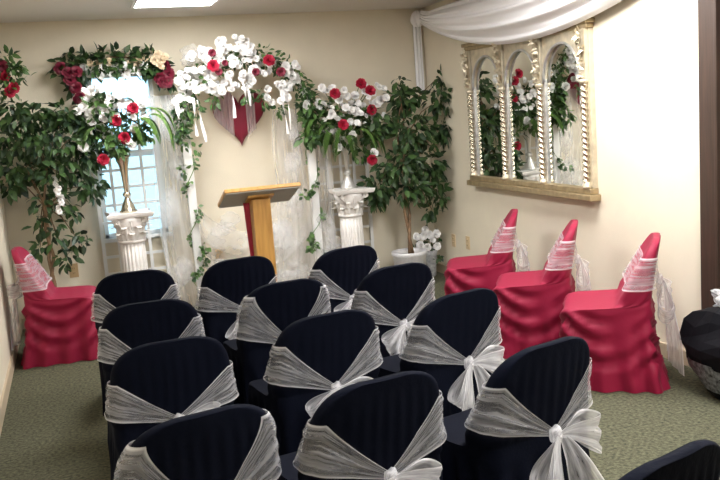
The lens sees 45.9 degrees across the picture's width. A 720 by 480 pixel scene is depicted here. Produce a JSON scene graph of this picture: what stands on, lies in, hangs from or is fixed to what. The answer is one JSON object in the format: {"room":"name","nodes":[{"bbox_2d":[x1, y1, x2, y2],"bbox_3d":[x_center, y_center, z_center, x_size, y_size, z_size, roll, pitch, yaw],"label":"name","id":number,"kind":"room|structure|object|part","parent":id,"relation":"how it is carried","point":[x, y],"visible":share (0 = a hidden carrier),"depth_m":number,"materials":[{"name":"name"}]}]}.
{"room":"wedding chapel","nodes":[
{"label":"wedding chapel","id":0,"kind":"room"},
{"bbox_2d":[0,188,18,399],"bbox_3d":[-1.507,0.056,2.720,0.100,2.440,8.600,-7,9,-18],"label":"wall","id":1,"kind":"structure","parent":0,"point":[7,317],"depth_m":6.07,"materials":[{"name":"beige paint"}]},
{"bbox_2d":[0,319,22,435],"bbox_3d":[-1.366,1.211,2.912,0.014,0.085,8.586,-7,9,-18],"label":"baseboard","id":2,"kind":"structure","parent":1,"relation":"attached to","point":[8,380],"depth_m":5.40,"materials":[{"name":"beige wood"}]},
{"bbox_2d":[0,44,35,104],"bbox_3d":[-2.602,-1.226,6.310,0.246,0.438,0.328,2,11,33],"label":"flower","id":3,"kind":"object","parent":1,"relation":"attached to","point":[10,90],"visible":1,"depth_m":6.28,"materials":[{"name":"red plant"}]},
{"bbox_2d":[0,8,434,318],"bbox_3d":[-1.127,-0.698,7.405,3.924,2.440,0.120,-7,9,-18],"label":"wall","id":4,"kind":"structure","parent":0,"point":[339,48],"depth_m":7.36,"materials":[{"name":"beige paint"}]},
{"bbox_2d":[69,263,78,277],"bbox_3d":[-2.366,0.253,7.028,0.072,0.116,0.010,-7,9,-18],"label":"wall outlet","id":5,"kind":"object","parent":4,"relation":"attached to","point":[75,273],"visible":0.91,"depth_m":7.03,"materials":[{"name":"beige plastic"}]},
{"bbox_2d":[19,295,198,328],"bbox_3d":[-1.020,0.470,7.523,3.724,0.085,0.014,-7,9,-18],"label":"baseboard","id":6,"kind":"structure","parent":4,"relation":"attached to","point":[193,299],"depth_m":7.36,"materials":[{"name":"beige"}]},
{"bbox_2d":[45,42,176,104],"bbox_3d":[-1.979,-1.322,6.836,1.047,0.569,0.210,-7,9,-18],"label":"garland","id":7,"kind":"object","parent":4,"relation":"attached to","point":[73,75],"visible":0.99,"depth_m":6.81,"materials":[{"name":"green plant"}]},
{"bbox_3d":[-1.994,-1.412,6.883,0.796,0.150,0.012,-7,9,-18],"label":"garland stem","id":8,"kind":"part","parent":7,"relation":"part of","materials":[{"name":"green plant"}]},
{"bbox_2d":[87,73,172,242],"bbox_3d":[-1.930,-0.691,7.084,0.580,1.380,0.140,-7,9,-18],"label":"window","id":9,"kind":"structure","parent":4,"relation":"in","point":[149,82],"depth_m":7.11,"materials":[{"name":"white paint"}]},
{"bbox_3d":[-1.870,-0.021,7.155,0.580,0.030,0.070,-7,9,-18],"label":"sill","id":10,"kind":"part","parent":9,"relation":"part of","materials":[{"name":"white paint"}]},
{"bbox_2d":[215,247,223,260],"bbox_3d":[-1.225,0.120,7.408,0.072,0.116,0.010,-7,9,-18],"label":"wall outlet","id":11,"kind":"object","parent":4,"relation":"attached to","point":[219,255],"visible":1,"depth_m":7.41,"materials":[{"name":"beige plastic"}]},
{"bbox_2d":[212,91,263,144],"bbox_3d":[-1.027,-1.041,7.287,0.450,0.467,0.075,-7,9,-18],"label":"plaque","id":12,"kind":"object","parent":4,"relation":"attached to","point":[247,116],"visible":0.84,"depth_m":7.27,"materials":[{"name":"red fabric"}]},
{"bbox_2d":[0,0,443,22],"bbox_3d":[0.200,-1.421,3.133,3.924,0.100,8.820,-7,9,-18],"label":"ceiling","id":13,"kind":"structure","parent":0,"point":[11,11],"depth_m":6.63,"materials":[{"name":"white paint"}]},
{"bbox_2d":[130,0,219,8],"bbox_3d":[-1.197,-1.664,5.741,0.610,0.018,1.220,-7,9,-18],"label":"recessed light","id":14,"kind":"object","parent":13,"relation":"in","point":[135,3],"visible":1,"depth_m":6.15,"materials":[{"name":"white paint"}]},
{"bbox_2d":[0,271,719,479],"bbox_3d":[0.384,1.082,3.522,3.924,0.100,8.820,-7,9,-18],"label":"floor","id":15,"kind":"structure","parent":0,"point":[55,427],"depth_m":4.31,"materials":[{"name":"green carpet"}]},
{"bbox_2d":[7,246,97,368],"bbox_3d":[-2.142,0.427,5.984,0.636,0.797,0.535,-6,9,-14],"label":"covered chair","id":16,"kind":"object","parent":15,"relation":"on","point":[60,329],"visible":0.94,"depth_m":5.80,"materials":[{"name":"red fabric"}]},
{"bbox_3d":[-2.280,0.215,5.920,0.204,0.204,0.501,-6,9,-14],"label":"sash","id":17,"kind":"part","parent":16,"relation":"part of","materials":[{"name":"fabric"}]},
{"bbox_2d":[0,98,110,286],"bbox_3d":[-2.276,-0.192,6.582,0.883,1.861,0.497,-7,9,-18],"label":"potted ficus","id":18,"kind":"object","parent":15,"relation":"on","point":[52,121],"visible":0.92,"depth_m":6.50,"materials":[{"name":"green plant"}]},
{"bbox_2d":[52,168,65,214],"bbox_3d":[-2.299,-0.369,6.488,0.083,0.366,0.158,-7,9,-18],"label":"flower","id":19,"kind":"object","parent":18,"relation":"hanging from","point":[57,190],"visible":1,"depth_m":6.44,"materials":[{"name":"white plant"}]},
{"bbox_2d":[104,208,153,271],"bbox_3d":[-1.809,0.221,6.839,0.362,0.900,0.362,-7,9,-18],"label":"pedestal","id":20,"kind":"object","parent":15,"relation":"on","point":[130,228],"visible":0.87,"depth_m":6.72,"materials":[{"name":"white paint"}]},
{"bbox_2d":[117,154,137,212],"bbox_3d":[-1.858,-0.447,6.736,0.140,0.455,0.140,-7,9,-18],"label":"vase","id":21,"kind":"object","parent":20,"relation":"on","point":[128,206],"visible":0.95,"depth_m":6.72,"materials":[{"name":"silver metal"}]},
{"bbox_2d":[73,84,174,165],"bbox_3d":[-1.839,-0.909,6.657,0.760,0.632,0.411,-7,9,-18],"label":"flower arrangement","id":22,"kind":"object","parent":21,"relation":"in","point":[97,104],"visible":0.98,"depth_m":6.56,"materials":[{"name":"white plant"}]},
{"bbox_2d":[90,138,170,276],"bbox_3d":[-1.889,-0.094,7.075,0.528,1.460,0.024,-7,9,-18],"label":"lattice panel","id":23,"kind":"object","parent":15,"relation":"on","point":[149,235],"visible":0.34,"depth_m":7.05,"materials":[{"name":"white paint"}]},
{"bbox_2d":[91,269,177,416],"bbox_3d":[-1.255,0.538,4.848,0.505,0.797,0.649,-7,9,-16],"label":"covered chair","id":24,"kind":"object","parent":15,"relation":"on","point":[113,291],"visible":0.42,"depth_m":4.61,"materials":[{"name":"black fabric"}]},
{"bbox_3d":[-1.237,0.359,4.711,0.500,0.224,0.187,-7,9,-16],"label":"sash","id":25,"kind":"part","parent":24,"relation":"part of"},
{"bbox_2d":[97,299,202,409],"bbox_3d":[-0.971,0.642,4.042,0.505,0.797,0.649,-7,9,-15],"label":"covered chair","id":26,"kind":"object","parent":15,"relation":"on","point":[124,328],"visible":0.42,"depth_m":3.80,"materials":[{"name":"black fabric"}]},
{"bbox_3d":[-0.955,0.463,3.906,0.500,0.224,0.187,-7,9,-15],"label":"sash","id":27,"kind":"part","parent":26,"relation":"part of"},
{"bbox_2d":[104,336,238,479],"bbox_3d":[-0.739,0.735,3.339,0.502,0.797,0.641,-8,9,-21],"label":"covered chair","id":28,"kind":"object","parent":15,"relation":"on","point":[152,384],"visible":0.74,"depth_m":3.11,"materials":[{"name":"black fabric"}]},
{"bbox_3d":[-0.711,0.574,3.211,0.500,0.183,0.196,-8,9,-21],"label":"sash","id":29,"kind":"part","parent":28,"relation":"part of","materials":[{"name":"white fabric"}]},
{"bbox_2d":[119,404,281,479],"bbox_3d":[-0.497,0.842,2.534,0.498,0.797,0.645,-9,10,-29],"label":"covered chair","id":30,"kind":"object","parent":15,"relation":"on","point":[235,441],"visible":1,"depth_m":2.31,"materials":[{"name":"black fabric"}]},
{"bbox_2d":[195,256,276,344],"bbox_3d":[-0.738,0.474,5.021,0.502,0.797,0.641,-9,10,-26],"label":"covered chair","id":31,"kind":"object","parent":15,"relation":"on","point":[224,287],"visible":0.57,"depth_m":4.79,"materials":[{"name":"black fabric"}]},
{"bbox_3d":[-0.701,0.312,4.896,0.500,0.183,0.196,-9,10,-26],"label":"sash","id":32,"kind":"part","parent":31,"relation":"part of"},
{"bbox_2d":[179,54,323,308],"bbox_3d":[-0.899,-0.506,7.158,1.125,2.104,0.320,-7,9,-18],"label":"arch","id":33,"kind":"object","parent":15,"relation":"on","point":[311,157],"visible":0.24,"depth_m":7.07,"materials":[{"name":"white paint"}]},
{"bbox_3d":[-1.374,-0.206,7.031,0.068,1.620,0.044,-7,9,-18],"label":"post","id":34,"kind":"part","parent":33,"relation":"part of","materials":[{"name":"white paint"}]},
{"bbox_2d":[175,107,211,285],"bbox_3d":[-1.362,-0.287,6.983,0.247,1.677,0.199,-7,9,-18],"label":"ivy vine","id":35,"kind":"object","parent":33,"relation":"attached to","point":[184,188],"visible":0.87,"depth_m":6.99,"materials":[{"name":"green plant"}]},
{"bbox_3d":[-1.379,-0.304,7.012,0.121,1.624,0.086,-7,9,-18],"label":"vine stem","id":36,"kind":"part","parent":35,"relation":"part of","materials":[{"name":"green plant"}]},
{"bbox_2d":[169,34,318,152],"bbox_3d":[-0.947,-1.218,6.974,1.324,0.922,0.303,-7,9,-18],"label":"flower garland","id":37,"kind":"object","parent":33,"relation":"attached to","point":[214,69],"visible":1,"depth_m":6.88,"materials":[{"name":"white plant"}]},
{"bbox_2d":[297,107,326,253],"bbox_3d":[-0.399,-0.356,7.306,0.271,1.569,0.192,-7,9,-18],"label":"ivy vine","id":38,"kind":"object","parent":33,"relation":"attached to","point":[311,192],"visible":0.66,"depth_m":7.30,"materials":[{"name":"green plant"}]},
{"bbox_3d":[-0.388,-0.368,7.348,0.117,1.504,0.087,-7,9,-18],"label":"vine stem","id":39,"kind":"part","parent":38,"relation":"part of","materials":[{"name":"green plant"}]},
{"bbox_3d":[-0.389,-0.329,7.358,0.068,1.620,0.044,-7,9,-18],"label":"post","id":40,"kind":"part","parent":33,"relation":"part of","materials":[{"name":"white paint"}]},
{"bbox_2d":[218,182,300,281],"bbox_3d":[-0.743,0.100,6.572,0.580,1.066,0.386,-7,9,-18],"label":"lectern","id":41,"kind":"object","parent":15,"relation":"on","point":[256,201],"visible":0.7,"depth_m":6.49,"materials":[{"name":"brown wood"}]},
{"bbox_3d":[-0.738,0.129,6.582,0.140,0.905,0.120,-7,9,-18],"label":"post","id":42,"kind":"part","parent":41,"relation":"part of","materials":[{"name":"brown wood"}]},
{"bbox_2d":[223,278,328,403],"bbox_3d":[-0.398,0.566,4.264,0.498,0.797,0.645,-8,10,-23],"label":"covered chair","id":43,"kind":"object","parent":15,"relation":"on","point":[270,308],"visible":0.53,"depth_m":4.04,"materials":[{"name":"black fabric"}]},
{"bbox_3d":[-0.370,0.359,4.123,0.492,0.278,0.191,-8,10,-23],"label":"sash","id":44,"kind":"part","parent":43,"relation":"part of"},
{"bbox_2d":[248,309,382,456],"bbox_3d":[-0.175,0.658,3.563,0.505,0.797,0.649,-8,10,-24],"label":"covered chair","id":45,"kind":"object","parent":15,"relation":"on","point":[314,357],"visible":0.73,"depth_m":3.35,"materials":[{"name":"black fabric"}]},
{"bbox_3d":[-0.143,0.477,3.432,0.500,0.224,0.187,-8,10,-24],"label":"sash","id":46,"kind":"part","parent":45,"relation":"part of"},
{"bbox_2d":[309,245,378,312],"bbox_3d":[-0.141,0.416,5.108,0.505,0.797,0.649,-9,10,-30],"label":"covered chair","id":47,"kind":"object","parent":15,"relation":"on","point":[342,270],"visible":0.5,"depth_m":4.89,"materials":[{"name":"black fabric"}]},
{"bbox_3d":[-0.098,0.233,4.982,0.500,0.224,0.187,-9,10,-30],"label":"sash","id":48,"kind":"part","parent":47,"relation":"part of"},
{"bbox_2d":[315,126,374,249],"bbox_3d":[-0.149,-0.294,7.670,0.528,1.420,0.024,-7,9,-18],"label":"lattice panel","id":49,"kind":"object","parent":15,"relation":"on","point":[327,167],"visible":0.16,"depth_m":7.64,"materials":[{"name":"white paint"}]},
{"bbox_2d":[323,186,374,247],"bbox_3d":[-0.066,-0.006,7.480,0.362,0.900,0.362,-7,9,-18],"label":"pedestal","id":50,"kind":"object","parent":15,"relation":"on","point":[349,203],"visible":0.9,"depth_m":7.37,"materials":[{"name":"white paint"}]},
{"bbox_2d":[339,136,356,188],"bbox_3d":[-0.115,-0.674,7.377,0.140,0.455,0.140,-7,9,-18],"label":"vase","id":51,"kind":"object","parent":50,"relation":"on","point":[348,183],"visible":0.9,"depth_m":7.36,"materials":[{"name":"white metal"}]},
{"bbox_2d":[293,78,394,164],"bbox_3d":[-0.123,-0.998,7.304,0.987,0.752,0.436,-7,9,-18],"label":"flower arrangement","id":52,"kind":"object","parent":51,"relation":"in","point":[344,122],"visible":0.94,"depth_m":7.22,"materials":[{"name":"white plant"}]},
{"bbox_2d":[275,371,446,479],"bbox_3d":[0.002,0.776,2.721,0.505,0.797,0.649,-9,10,-27],"label":"covered chair","id":53,"kind":"object","parent":15,"relation":"on","point":[387,427],"visible":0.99,"depth_m":2.50,"materials":[{"name":"black fabric"}]},
{"bbox_2d":[351,262,433,358],"bbox_3d":[0.128,0.498,4.457,0.505,0.797,0.649,-9,10,-27],"label":"covered chair","id":54,"kind":"object","parent":15,"relation":"on","point":[394,296],"visible":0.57,"depth_m":4.25,"materials":[{"name":"black fabric"}]},
{"bbox_3d":[0.166,0.315,4.329,0.500,0.224,0.187,-9,10,-27],"label":"sash","id":55,"kind":"part","parent":54,"relation":"part of","materials":[{"name":"white fabric"}]},
{"bbox_2d":[354,64,452,264],"bbox_3d":[0.402,-0.555,7.454,0.826,1.922,0.519,-7,9,-18],"label":"potted ficus","id":56,"kind":"object","parent":15,"relation":"on","point":[404,108],"visible":0.99,"depth_m":7.41,"materials":[{"name":"green plant"}]},
{"bbox_2d":[391,248,427,264],"bbox_3d":[0.450,0.244,7.586,0.322,0.300,0.322,-7,9,-18],"label":"pot","id":57,"kind":"object","parent":56,"relation":"attached to","point":[404,255],"depth_m":7.47,"materials":[{"name":"white ceramic"}]},
{"bbox_2d":[426,248,437,276],"bbox_3d":[0.646,0.212,7.863,0.175,0.250,0.165,-7,9,-18],"label":"flower vase","id":58,"kind":"object","parent":15,"relation":"on","point":[431,255],"visible":0.43,"depth_m":7.80,"materials":[{"name":"white ceramic"}]},
{"bbox_2d":[412,224,443,265],"bbox_3d":[0.605,0.073,7.830,0.346,0.440,0.215,-7,9,-18],"label":"bouquet","id":59,"kind":"object","parent":58,"relation":"in","point":[426,235],"visible":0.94,"depth_m":7.75,"materials":[{"name":"white plant"}]},
{"bbox_2d":[378,288,503,418],"bbox_3d":[0.351,0.590,3.756,0.506,0.797,0.649,-10,10,-31],"label":"covered chair","id":60,"kind":"object","parent":15,"relation":"on","point":[453,339],"visible":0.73,"depth_m":3.56,"materials":[{"name":"black fabric"}]},
{"bbox_3d":[0.397,0.408,3.631,0.494,0.221,0.188,-10,10,-31],"label":"sash","id":61,"kind":"part","parent":60,"relation":"part of","materials":[{"name":"white fabric"}]},
{"bbox_2d":[444,209,529,294],"bbox_3d":[0.908,0.194,6.042,0.655,0.797,0.529,-3,9,9],"label":"covered chair","id":62,"kind":"object","parent":15,"relation":"on","point":[465,273],"visible":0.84,"depth_m":5.84,"materials":[{"name":"red fabric"}]},
{"bbox_3d":[1.011,-0.037,5.984,0.196,0.168,0.498,-3,9,9],"label":"sash","id":63,"kind":"part","parent":62,"relation":"part of","materials":[{"name":"fabric"}]},
{"bbox_2d":[439,336,603,479],"bbox_3d":[0.525,0.703,2.945,0.506,0.797,0.649,-10,10,-32],"label":"covered chair","id":64,"kind":"object","parent":15,"relation":"on","point":[528,421],"visible":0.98,"depth_m":2.75,"materials":[{"name":"black fabric"}]},
{"bbox_3d":[0.572,0.521,2.821,0.494,0.221,0.188,-10,10,-32],"label":"sash","id":65,"kind":"part","parent":64,"relation":"part of","materials":[{"name":"white fabric"}]},
{"bbox_2d":[493,219,590,358],"bbox_3d":[1.149,0.285,5.342,0.655,0.797,0.529,-2,9,14],"label":"covered chair","id":66,"kind":"object","parent":15,"relation":"on","point":[530,302],"visible":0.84,"depth_m":5.16,"materials":[{"name":"red fabric"}]},
{"bbox_3d":[1.249,0.056,5.274,0.196,0.168,0.498,-2,9,14],"label":"sash","id":67,"kind":"part","parent":66,"relation":"part of","materials":[{"name":"white fabric"}]},
{"bbox_2d":[559,232,683,393],"bbox_3d":[1.415,0.371,4.663,0.655,0.797,0.529,-1,9,17],"label":"covered chair","id":68,"kind":"object","parent":15,"relation":"on","point":[618,326],"visible":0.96,"depth_m":4.47,"materials":[{"name":"red fabric"}]},
{"bbox_3d":[1.513,0.143,4.589,0.196,0.168,0.498,-1,9,17],"label":"sash","id":69,"kind":"part","parent":68,"relation":"part of","materials":[{"name":"fabric"}]},
{"bbox_2d":[618,439,719,479],"bbox_3d":[0.592,0.836,2.054,0.505,0.797,0.649,-10,11,-34],"label":"covered chair","id":70,"kind":"object","parent":15,"relation":"on","point":[697,459],"visible":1,"depth_m":1.83,"materials":[{"name":"black fabric"}]},
{"bbox_2d":[678,303,719,399],"bbox_3d":[1.844,0.560,4.217,0.285,0.502,0.743,-7,9,-18],"label":"bag","id":71,"kind":"object","parent":15,"relation":"on","point":[700,329],"visible":0.98,"depth_m":4.25,"materials":[{"name":"black plastic"}]},
{"bbox_2d":[710,289,719,306],"bbox_3d":[1.885,0.301,4.209,0.216,0.158,0.308,-10,10,-31],"label":"plastic wrap","id":72,"kind":"object","parent":71,"relation":"on","point":[717,299],"visible":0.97,"depth_m":4.29,"materials":[{"name":"white plastic"}]},
{"bbox_2d":[421,0,700,349],"bbox_3d":[2.098,-0.393,3.916,0.100,2.440,8.600,-7,9,-18],"label":"wall","id":73,"kind":"structure","parent":0,"point":[646,69],"depth_m":5.15,"materials":[{"name":"beige paint"}]},
{"bbox_2d":[451,234,455,246],"bbox_3d":[0.843,0.004,7.670,0.010,0.116,0.072,-7,9,-18],"label":"wall outlet","id":74,"kind":"object","parent":73,"relation":"attached to","point":[452,235],"visible":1,"depth_m":7.66,"materials":[{"name":"beige plastic"}]},
{"bbox_2d":[465,236,469,249],"bbox_3d":[0.937,0.024,7.396,0.010,0.116,0.072,-7,9,-18],"label":"wall outlet","id":75,"kind":"object","parent":73,"relation":"attached to","point":[467,237],"visible":1,"depth_m":7.38,"materials":[{"name":"beige plastic"}]},
{"bbox_2d":[410,0,621,90],"bbox_3d":[1.096,-1.487,5.947,0.242,0.720,3.850,-7,9,-18],"label":"drape","id":76,"kind":"object","parent":73,"relation":"attached to","point":[497,22],"visible":1,"depth_m":6.04,"materials":[{"name":"white fabric"}]},
{"bbox_2d":[460,17,600,201],"bbox_3d":[1.159,-0.920,6.183,0.128,1.150,1.780,-7,9,-18],"label":"wall mirror","id":77,"kind":"object","parent":73,"relation":"attached to","point":[531,106],"visible":1,"depth_m":5.98,"materials":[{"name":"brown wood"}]},
{"bbox_3d":[1.022,-1.000,6.701,0.005,1.010,0.450,-7,9,-18],"label":"mirror pane","id":78,"kind":"part","parent":77,"relation":"part of","materials":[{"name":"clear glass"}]},
{"bbox_3d":[1.198,-0.935,6.195,0.005,1.010,0.450,-7,9,-18],"label":"mirror pane","id":79,"kind":"part","parent":77,"relation":"part of","materials":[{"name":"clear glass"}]},
{"bbox_3d":[1.152,-1.247,6.138,0.020,0.260,1.542,-7,9,-18],"label":"arch molding","id":80,"kind":"part","parent":77,"relation":"part of","materials":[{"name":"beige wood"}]},
{"bbox_3d":[1.144,-1.460,6.108,0.075,0.060,1.760,-7,9,-18],"label":"cornice","id":81,"kind":"part","parent":77,"relation":"part of","materials":[{"name":"gold metal"}]},
{"bbox_3d":[1.374,-0.869,5.688,0.005,1.010,0.450,-7,9,-18],"label":"mirror pane","id":82,"kind":"part","parent":77,"relation":"part of","materials":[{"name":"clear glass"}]},
{"bbox_2d":[436,263,689,366],"bbox_3d":[2.131,0.775,4.072,0.014,0.085,8.586,-7,9,-18],"label":"baseboard","id":83,"kind":"structure","parent":73,"relation":"attached to","point":[675,353],"depth_m":4.96,"materials":[{"name":"beige"}]},
{"bbox_2d":[698,0,719,309],"bbox_3d":[2.068,-0.302,3.992,0.130,2.240,1.220,-7,9,-18],"label":"door","id":84,"kind":"structure","parent":73,"relation":"in","point":[708,10],"depth_m":4.45,"materials":[{"name":"brown wood"}]},
{"label":"outside","id":85,"kind":"structure","parent":0,"visible":0},
{"bbox_2d":[102,142,161,232],"bbox_3d":[-12.344,-4.340,45.795,80.000,0.100,79.700,-7,9,-18],"label":"ground","id":86,"kind":"structure","parent":85,"point":[148,160],"depth_m":25.53,"materials":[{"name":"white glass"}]}
]}

